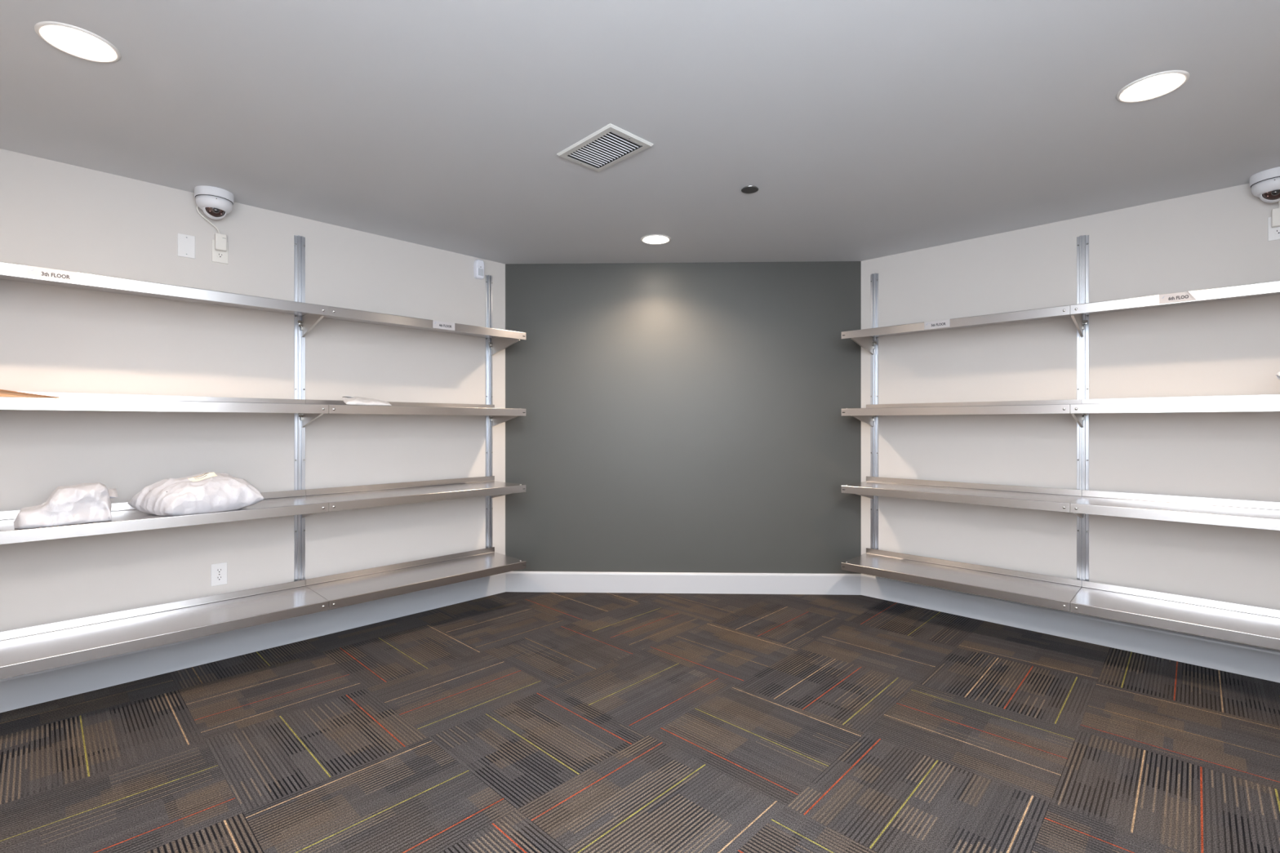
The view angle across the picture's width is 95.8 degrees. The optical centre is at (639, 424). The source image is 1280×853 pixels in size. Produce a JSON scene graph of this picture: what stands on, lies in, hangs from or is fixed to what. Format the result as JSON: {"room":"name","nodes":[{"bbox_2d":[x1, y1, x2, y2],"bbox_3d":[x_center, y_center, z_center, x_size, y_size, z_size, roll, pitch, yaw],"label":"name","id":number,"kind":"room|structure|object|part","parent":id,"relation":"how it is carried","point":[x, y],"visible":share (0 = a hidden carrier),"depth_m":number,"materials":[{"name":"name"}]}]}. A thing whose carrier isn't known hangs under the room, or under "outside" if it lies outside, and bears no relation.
{"room":"storage room","nodes":[
{"label":"storage room","id":0,"kind":"room"},
{"bbox_2d":[0,148,505,631],"bbox_3d":[-2.083,0.025,3.192,0.120,2.394,3.020,0,0,44],"label":"wall","id":1,"kind":"structure","parent":0,"point":[55,215],"depth_m":2.97,"materials":[{"name":"white paint"}]},
{"bbox_2d":[177,233,195,258],"bbox_3d":[-2.277,-0.895,2.904,0.007,0.114,0.070,0,0,45],"label":"blank plate","id":2,"kind":"object","parent":1,"relation":"attached to","point":[185,243],"visible":1,"depth_m":2.90,"materials":[{"name":"white plastic"}]},
{"bbox_2d":[210,562,227,586],"bbox_3d":[-2.182,0.778,3.000,0.008,0.114,0.070,0,0,44],"label":"wall outlet","id":3,"kind":"object","parent":1,"relation":"attached to","point":[219,571],"visible":1,"depth_m":3.00,"materials":[{"name":"white plastic"}]},
{"bbox_2d":[215,575,222,581],"bbox_3d":[-2.180,0.797,2.998,0.003,0.025,0.033,0,0,44],"label":"receptacle","id":4,"kind":"object","parent":3,"relation":"attached to","point":[218,578],"depth_m":3.00,"materials":[{"name":"white plastic"}]},
{"bbox_2d":[215,568,222,573],"bbox_3d":[-2.180,0.758,2.998,0.003,0.025,0.033,0,0,44],"label":"receptacle","id":5,"kind":"object","parent":3,"relation":"attached to","point":[217,570],"depth_m":3.00,"materials":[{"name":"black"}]},
{"bbox_2d":[212,239,228,263],"bbox_3d":[-2.179,-0.896,3.003,0.008,0.114,0.070,0,0,44],"label":"wall outlet","id":6,"kind":"object","parent":1,"relation":"attached to","point":[219,256],"visible":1,"depth_m":3.00,"materials":[{"name":"white plastic"}]},
{"bbox_2d":[196,205,226,251],"bbox_3d":[-2.186,-1.014,2.958,0.038,0.231,0.126,0,0,33],"label":"power adapter","id":7,"kind":"object","parent":6,"relation":"attached to","point":[220,240],"visible":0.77,"depth_m":2.98,"materials":[{"name":"white plastic"}]},
{"bbox_3d":[-2.191,-1.055,2.941,0.033,0.150,0.099,0,0,44],"label":"cord","id":8,"kind":"part","parent":7,"relation":"part of","materials":[{"name":"white plastic"}]},
{"bbox_2d":[216,252,224,257],"bbox_3d":[-2.177,-0.876,3.001,0.003,0.025,0.033,0,0,44],"label":"receptacle","id":9,"kind":"object","parent":6,"relation":"attached to","point":[219,255],"depth_m":3.00,"materials":[{"name":"white plastic"}]},
{"bbox_2d":[0,573,505,712],"bbox_3d":[-2.036,1.148,3.146,0.013,0.148,3.020,0,0,44],"label":"baseboard","id":10,"kind":"structure","parent":1,"relation":"attached to","point":[20,691],"depth_m":2.99,"materials":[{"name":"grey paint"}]},
{"bbox_2d":[293,235,305,581],"bbox_3d":[-1.916,-0.045,3.262,0.020,2.034,0.055,0,0,44],"label":"upright","id":11,"kind":"object","parent":1,"relation":"attached to","point":[299,241],"visible":0.9,"depth_m":3.25,"materials":[{"name":"silver metal"}]},
{"bbox_2d":[0,489,328,544],"bbox_3d":[-2.172,0.410,2.692,0.395,0.084,1.214,0,0,44],"label":"wall shelf","id":12,"kind":"object","parent":11,"relation":"on","point":[125,518],"visible":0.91,"depth_m":2.55,"materials":[{"name":"silver metal"}]},
{"bbox_2d":[13,482,118,528],"bbox_3d":[-2.368,0.326,2.396,0.254,0.154,0.305,0,0,44],"label":"plastic bag","id":13,"kind":"object","parent":12,"relation":"on","point":[82,503],"visible":1,"depth_m":2.34,"materials":[{"name":"white plastic"}]},
{"bbox_2d":[127,471,264,515],"bbox_3d":[-2.071,0.316,2.707,0.275,0.176,0.486,0,0,44],"label":"plastic bag","id":14,"kind":"object","parent":12,"relation":"on","point":[204,492],"visible":1,"depth_m":2.62,"materials":[{"name":"white plastic"}]},
{"bbox_2d":[0,262,328,315],"bbox_3d":[-2.172,-0.606,2.692,0.395,0.084,1.214,0,0,44],"label":"wall shelf","id":15,"kind":"object","parent":11,"relation":"on","point":[8,271],"visible":1,"depth_m":2.54,"materials":[{"name":"silver metal"}]},
{"bbox_2d":[0,391,328,413],"bbox_3d":[-2.172,-0.098,2.692,0.395,0.084,1.214,0,0,44],"label":"wall shelf","id":16,"kind":"object","parent":11,"relation":"on","point":[67,401],"visible":1,"depth_m":2.59,"materials":[{"name":"silver metal"}]},
{"bbox_2d":[0,389,59,398],"bbox_3d":[-2.463,-0.125,2.287,0.223,0.041,0.235,0,0,44],"label":"envelope","id":17,"kind":"object","parent":16,"relation":"on","point":[3,393],"visible":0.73,"depth_m":2.22,"materials":[{"name":"paper"}]},
{"bbox_2d":[302,512,317,517],"bbox_3d":[-1.778,0.466,3.138,0.351,0.118,0.056,0,0,44],"label":"shelf bracket","id":18,"kind":"object","parent":11,"relation":"attached to","point":[308,514],"visible":0.08,"depth_m":3.20,"materials":[{"name":"silver metal"}]},
{"bbox_2d":[297,413,323,427],"bbox_3d":[-1.778,-0.042,3.138,0.351,0.118,0.056,0,0,44],"label":"shelf bracket","id":19,"kind":"object","parent":11,"relation":"attached to","point":[306,418],"visible":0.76,"depth_m":3.19,"materials":[{"name":"silver metal"}]},
{"bbox_2d":[297,313,324,337],"bbox_3d":[-1.778,-0.550,3.138,0.351,0.118,0.056,0,0,44],"label":"shelf bracket","id":20,"kind":"object","parent":11,"relation":"attached to","point":[308,322],"visible":0.98,"depth_m":3.18,"materials":[{"name":"silver metal"}]},
{"bbox_2d":[473,259,484,279],"bbox_3d":[-1.126,-1.087,4.057,0.040,0.130,0.066,0,0,44],"label":"sensor","id":21,"kind":"object","parent":1,"relation":"attached to","point":[478,265],"visible":1,"depth_m":4.04,"materials":[{"name":"white plastic"}]},
{"bbox_2d":[485,275,492,548],"bbox_3d":[-1.072,-0.045,4.126,0.020,2.034,0.055,0,0,44],"label":"upright","id":22,"kind":"object","parent":1,"relation":"attached to","point":[488,278],"visible":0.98,"depth_m":4.12,"materials":[{"name":"silver metal"}]},
{"bbox_2d":[305,475,525,511],"bbox_3d":[-1.323,0.410,3.561,0.395,0.084,1.214,0,0,44],"label":"wall shelf","id":23,"kind":"object","parent":22,"relation":"on","point":[354,497],"visible":1,"depth_m":3.47,"materials":[{"name":"silver metal"}]},
{"bbox_2d":[305,399,525,416],"bbox_3d":[-1.323,-0.098,3.561,0.395,0.084,1.214,0,0,44],"label":"wall shelf","id":24,"kind":"object","parent":22,"relation":"on","point":[335,406],"visible":0.98,"depth_m":3.40,"materials":[{"name":"silver metal"}]},
{"bbox_2d":[342,395,391,405],"bbox_3d":[-1.537,-0.131,3.259,0.208,0.054,0.292,0,0,44],"label":"plastic mailer","id":25,"kind":"object","parent":24,"relation":"on","point":[348,400],"visible":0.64,"depth_m":3.19,"materials":[{"name":"white plastic"}]},
{"bbox_2d":[322,306,525,339],"bbox_3d":[-1.323,-0.606,3.561,0.395,0.084,1.214,0,0,44],"label":"wall shelf","id":26,"kind":"object","parent":22,"relation":"on","point":[334,313],"visible":0.99,"depth_m":3.41,"materials":[{"name":"silver metal"}]},
{"bbox_2d":[491,493,508,497],"bbox_3d":[-0.933,0.466,4.001,0.351,0.118,0.056,0,0,44],"label":"shelf bracket","id":27,"kind":"object","parent":22,"relation":"attached to","point":[496,495],"visible":0.04,"depth_m":4.07,"materials":[{"name":"silver metal"}]},
{"bbox_2d":[488,337,519,355],"bbox_3d":[-0.933,-0.550,4.001,0.351,0.118,0.056,0,0,44],"label":"shelf bracket","id":28,"kind":"object","parent":22,"relation":"attached to","point":[497,344],"visible":0.98,"depth_m":4.04,"materials":[{"name":"silver metal"}]},
{"bbox_2d":[488,415,519,426],"bbox_3d":[-0.933,-0.042,4.001,0.351,0.118,0.056,0,0,44],"label":"shelf bracket","id":29,"kind":"object","parent":22,"relation":"attached to","point":[495,420],"visible":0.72,"depth_m":4.05,"materials":[{"name":"silver metal"}]},
{"bbox_2d":[0,591,1279,852],"bbox_3d":[0.250,1.222,1.861,7.306,0.001,6.044,0,0,0],"label":"floor","id":30,"kind":"structure","parent":0,"point":[506,722],"depth_m":2.21,"materials":[{"name":"carpet"}]},
{"bbox_2d":[0,0,1279,263],"bbox_3d":[0.182,-1.237,2.197,4.512,0.130,4.765,0,0,44],"label":"ceiling","id":31,"kind":"structure","parent":0,"point":[864,130],"depth_m":2.14,"materials":[{"name":"white paint"}]},
{"bbox_2d":[34,21,121,62],"bbox_3d":[-1.722,-1.223,1.777,0.192,0.128,0.192,0,0,0],"label":"recessed light","id":32,"kind":"object","parent":31,"relation":"in","point":[73,40],"visible":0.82,"depth_m":1.76,"materials":[{"name":"white plastic"}]},
{"bbox_2d":[194,185,234,219],"bbox_3d":[-2.147,-1.104,2.918,0.162,0.136,0.162,0,0,44],"label":"security camera","id":33,"kind":"object","parent":31,"relation":"attached to","point":[215,202],"visible":1,"depth_m":2.87,"materials":[{"name":"white plastic"}]},
{"bbox_2d":[556,123,653,171],"bbox_3d":[-0.152,-1.226,2.461,0.238,0.132,0.352,0,0,-44],"label":"ceiling vent","id":34,"kind":"object","parent":31,"relation":"in","point":[611,144],"visible":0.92,"depth_m":2.48,"materials":[{"name":"grey metal"}]},
{"bbox_2d":[640,234,671,244],"bbox_3d":[0.100,-1.223,3.664,0.192,0.128,0.192,0,0,0],"label":"recessed light","id":35,"kind":"object","parent":31,"relation":"in","point":[655,239],"visible":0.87,"depth_m":3.64,"materials":[{"name":"white"}]},
{"bbox_2d":[741,185,758,193],"bbox_3d":[0.546,-1.167,2.874,0.084,0.010,0.084,0,0,0],"label":"sprinkler cover","id":36,"kind":"object","parent":31,"relation":"attached to","point":[750,188],"visible":1,"depth_m":2.87,"materials":[{"name":"grey metal"}]},
{"bbox_2d":[1115,70,1190,102],"bbox_3d":[1.777,-1.223,2.009,0.192,0.128,0.192,0,0,0],"label":"recessed light","id":37,"kind":"object","parent":31,"relation":"in","point":[1157,85],"visible":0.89,"depth_m":1.99,"materials":[{"name":"white plastic"}]},
{"bbox_2d":[1249,166,1279,203],"bbox_3d":[2.958,-1.104,2.696,0.162,0.136,0.162,0,0,44],"label":"security camera","id":38,"kind":"object","parent":31,"relation":"attached to","point":[1264,184],"visible":1,"depth_m":2.68,"materials":[{"name":"white plastic"}]},
{"bbox_2d":[505,261,861,573],"bbox_3d":[0.303,0.025,4.253,2.573,2.394,0.120,0,0,2],"label":"wall","id":39,"kind":"structure","parent":0,"point":[680,417],"depth_m":4.19,"materials":[{"name":"grey paint"}]},
{"bbox_2d":[505,571,861,595],"bbox_3d":[0.301,1.148,4.186,2.565,0.148,0.013,0,0,2],"label":"baseboard","id":40,"kind":"structure","parent":39,"relation":"attached to","point":[515,581],"depth_m":4.18,"materials":[{"name":"white paint"}]},
{"bbox_2d":[861,182,1279,650],"bbox_3d":[2.566,0.025,3.282,2.620,2.394,0.120,0,0,44],"label":"wall","id":41,"kind":"structure","parent":0,"point":[1216,238],"depth_m":3.22,"materials":[{"name":"white paint"}]},
{"bbox_2d":[870,273,878,549],"bbox_3d":[1.650,-0.045,4.079,0.055,2.034,0.020,0,0,44],"label":"upright","id":42,"kind":"object","parent":41,"relation":"attached to","point":[873,277],"visible":0.89,"depth_m":4.07,"materials":[{"name":"silver metal"}]},
{"bbox_2d":[850,415,876,426],"bbox_3d":[1.520,-0.042,3.946,0.056,0.118,0.351,0,0,44],"label":"shelf bracket","id":43,"kind":"object","parent":42,"relation":"attached to","point":[868,420],"visible":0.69,"depth_m":4.00,"materials":[{"name":"silver metal"}]},
{"bbox_2d":[851,336,876,354],"bbox_3d":[1.520,-0.550,3.946,0.056,0.118,0.351,0,0,44],"label":"shelf bracket","id":44,"kind":"object","parent":42,"relation":"attached to","point":[867,343],"visible":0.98,"depth_m":3.99,"materials":[{"name":"silver metal"}]},
{"bbox_2d":[841,305,1071,338],"bbox_3d":[1.902,-0.606,3.531,1.222,0.084,0.395,0,0,44],"label":"wall shelf","id":45,"kind":"object","parent":42,"relation":"on","point":[1059,311],"visible":1,"depth_m":3.36,"materials":[{"name":"silver metal"}]},
{"bbox_2d":[841,475,1081,512],"bbox_3d":[1.905,0.447,3.534,1.222,0.157,0.403,0,0,44],"label":"wall shelf","id":46,"kind":"object","parent":41,"relation":"attached to","point":[1058,500],"depth_m":3.44,"materials":[{"name":"silver metal"}]},
{"bbox_3d":[1.520,0.466,3.946,0.056,0.118,0.351,0,0,44],"label":"shelf bracket","id":47,"kind":"part","parent":46,"relation":"part of","materials":[{"name":"silver metal"}]},
{"bbox_2d":[841,399,1081,415],"bbox_3d":[1.902,-0.098,3.531,1.222,0.084,0.395,0,0,44],"label":"wall shelf","id":48,"kind":"object","parent":41,"relation":"attached to","point":[1041,406],"visible":0.97,"depth_m":3.41,"materials":[{"name":"silver metal"}]},
{"bbox_2d":[860,573,1279,683],"bbox_3d":[2.519,1.148,3.235,2.620,0.148,0.013,0,0,44],"label":"baseboard","id":49,"kind":"structure","parent":41,"relation":"attached to","point":[1260,663],"depth_m":3.22,"materials":[{"name":"grey paint"}]},
{"bbox_2d":[1076,235,1088,589],"bbox_3d":[2.492,-0.045,3.257,0.055,2.034,0.020,0,0,44],"label":"upright","id":50,"kind":"object","parent":41,"relation":"attached to","point":[1082,242],"visible":0.87,"depth_m":3.25,"materials":[{"name":"silver metal"}]},
{"bbox_2d":[1071,313,1088,337],"bbox_3d":[2.362,-0.550,3.123,0.056,0.118,0.351,0,0,44],"label":"shelf bracket","id":51,"kind":"object","parent":50,"relation":"attached to","point":[1079,323],"visible":0.99,"depth_m":3.17,"materials":[{"name":"silver metal"}]},
{"bbox_2d":[1071,413,1088,427],"bbox_3d":[2.362,-0.042,3.123,0.056,0.118,0.351,0,0,44],"label":"shelf bracket","id":52,"kind":"object","parent":50,"relation":"attached to","point":[1079,417],"visible":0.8,"depth_m":3.18,"materials":[{"name":"silver metal"}]},
{"bbox_2d":[1070,394,1279,413],"bbox_3d":[2.778,-0.098,2.675,1.222,0.084,0.395,0,0,44],"label":"wall shelf","id":53,"kind":"object","parent":50,"relation":"on","point":[1244,402],"visible":1,"depth_m":2.77,"materials":[{"name":"silver metal"}]},
{"bbox_2d":[1275,371,1279,379],"bbox_3d":[2.939,-0.173,2.471,0.317,0.137,0.260,0,0,44],"label":"poly mailer","id":54,"kind":"object","parent":53,"relation":"on","point":[1277,375],"visible":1,"depth_m":2.50,"materials":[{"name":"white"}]},
{"bbox_2d":[1070,489,1279,530],"bbox_3d":[2.771,0.447,2.688,1.250,0.157,0.403,0,0,44],"label":"wall shelf","id":55,"kind":"object","parent":41,"relation":"attached to","point":[1210,511],"depth_m":2.80,"materials":[{"name":"silver metal"}]},
{"bbox_3d":[2.362,0.466,3.123,0.056,0.118,0.351,0,0,44],"label":"shelf bracket","id":56,"kind":"part","parent":55,"relation":"part of","materials":[{"name":"silver metal"}]},
{"bbox_2d":[1070,280,1279,315],"bbox_3d":[2.775,-0.606,2.673,1.222,0.084,0.403,0,0,44],"label":"wall shelf","id":57,"kind":"object","parent":41,"relation":"attached to","point":[1268,288],"visible":1,"depth_m":2.72,"materials":[{"name":"silver metal"}]},
{"bbox_2d":[1267,217,1279,240],"bbox_3d":[3.028,-0.933,2.742,0.070,0.114,0.008,0,0,44],"label":"wall outlet","id":58,"kind":"object","parent":41,"relation":"attached to","point":[1273,233],"visible":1,"depth_m":2.75,"materials":[{"name":"white plastic"}]},
{"bbox_2d":[1271,200,1279,227],"bbox_3d":[3.010,-1.032,2.724,0.048,0.194,0.043,0,0,44],"label":"power adapter","id":59,"kind":"object","parent":58,"relation":"attached to","point":[1275,212],"visible":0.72,"depth_m":2.73,"materials":[{"name":"white plastic"}]},
{"bbox_2d":[1273,228,1279,234],"bbox_3d":[3.026,-0.913,2.740,0.033,0.025,0.003,0,0,44],"label":"receptacle","id":60,"kind":"object","parent":58,"relation":"attached to","point":[1276,231],"depth_m":2.74,"materials":[{"name":"white plastic"}]},
{"bbox_3d":[-0.933,0.974,4.001,0.351,0.118,0.056,0,0,44],"label":"shelf bracket","id":61,"kind":"object","parent":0,"visible":0},
{"bbox_2d":[305,546,525,609],"bbox_3d":[-1.323,0.918,3.561,0.395,0.084,1.214,0,0,44],"label":"wall shelf","id":62,"kind":"object","parent":61,"relation":"on","point":[357,587],"visible":1,"depth_m":3.46,"materials":[{"name":"silver metal"}]},
{"bbox_3d":[-1.778,0.974,3.138,0.351,0.118,0.056,0,0,44],"label":"shelf bracket","id":63,"kind":"object","parent":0,"visible":0},
{"bbox_2d":[0,579,328,679],"bbox_3d":[-2.172,0.918,2.692,0.395,0.084,1.214,0,0,44],"label":"wall shelf","id":64,"kind":"object","parent":63,"relation":"on","point":[25,651],"visible":1,"depth_m":2.61,"materials":[{"name":"silver metal"}]},
{"label":"shelf bracket","id":65,"kind":"object","parent":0,"visible":0},
{"bbox_2d":[841,547,1081,611],"bbox_3d":[1.902,0.918,3.531,1.222,0.084,0.395,0,0,44],"label":"wall shelf","id":66,"kind":"object","parent":65,"relation":"on","point":[1033,588],"visible":1,"depth_m":3.44,"materials":[{"name":"silver metal"}]},
{"bbox_3d":[2.362,0.974,3.123,0.056,0.118,0.351,0,0,44],"label":"shelf bracket","id":67,"kind":"object","parent":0,"visible":0},
{"bbox_2d":[1070,580,1279,649],"bbox_3d":[2.778,0.918,2.675,1.222,0.084,0.395,0,0,44],"label":"wall shelf","id":68,"kind":"object","parent":67,"relation":"on","point":[1233,622],"visible":1,"depth_m":2.80,"materials":[{"name":"silver metal"}]}
]}

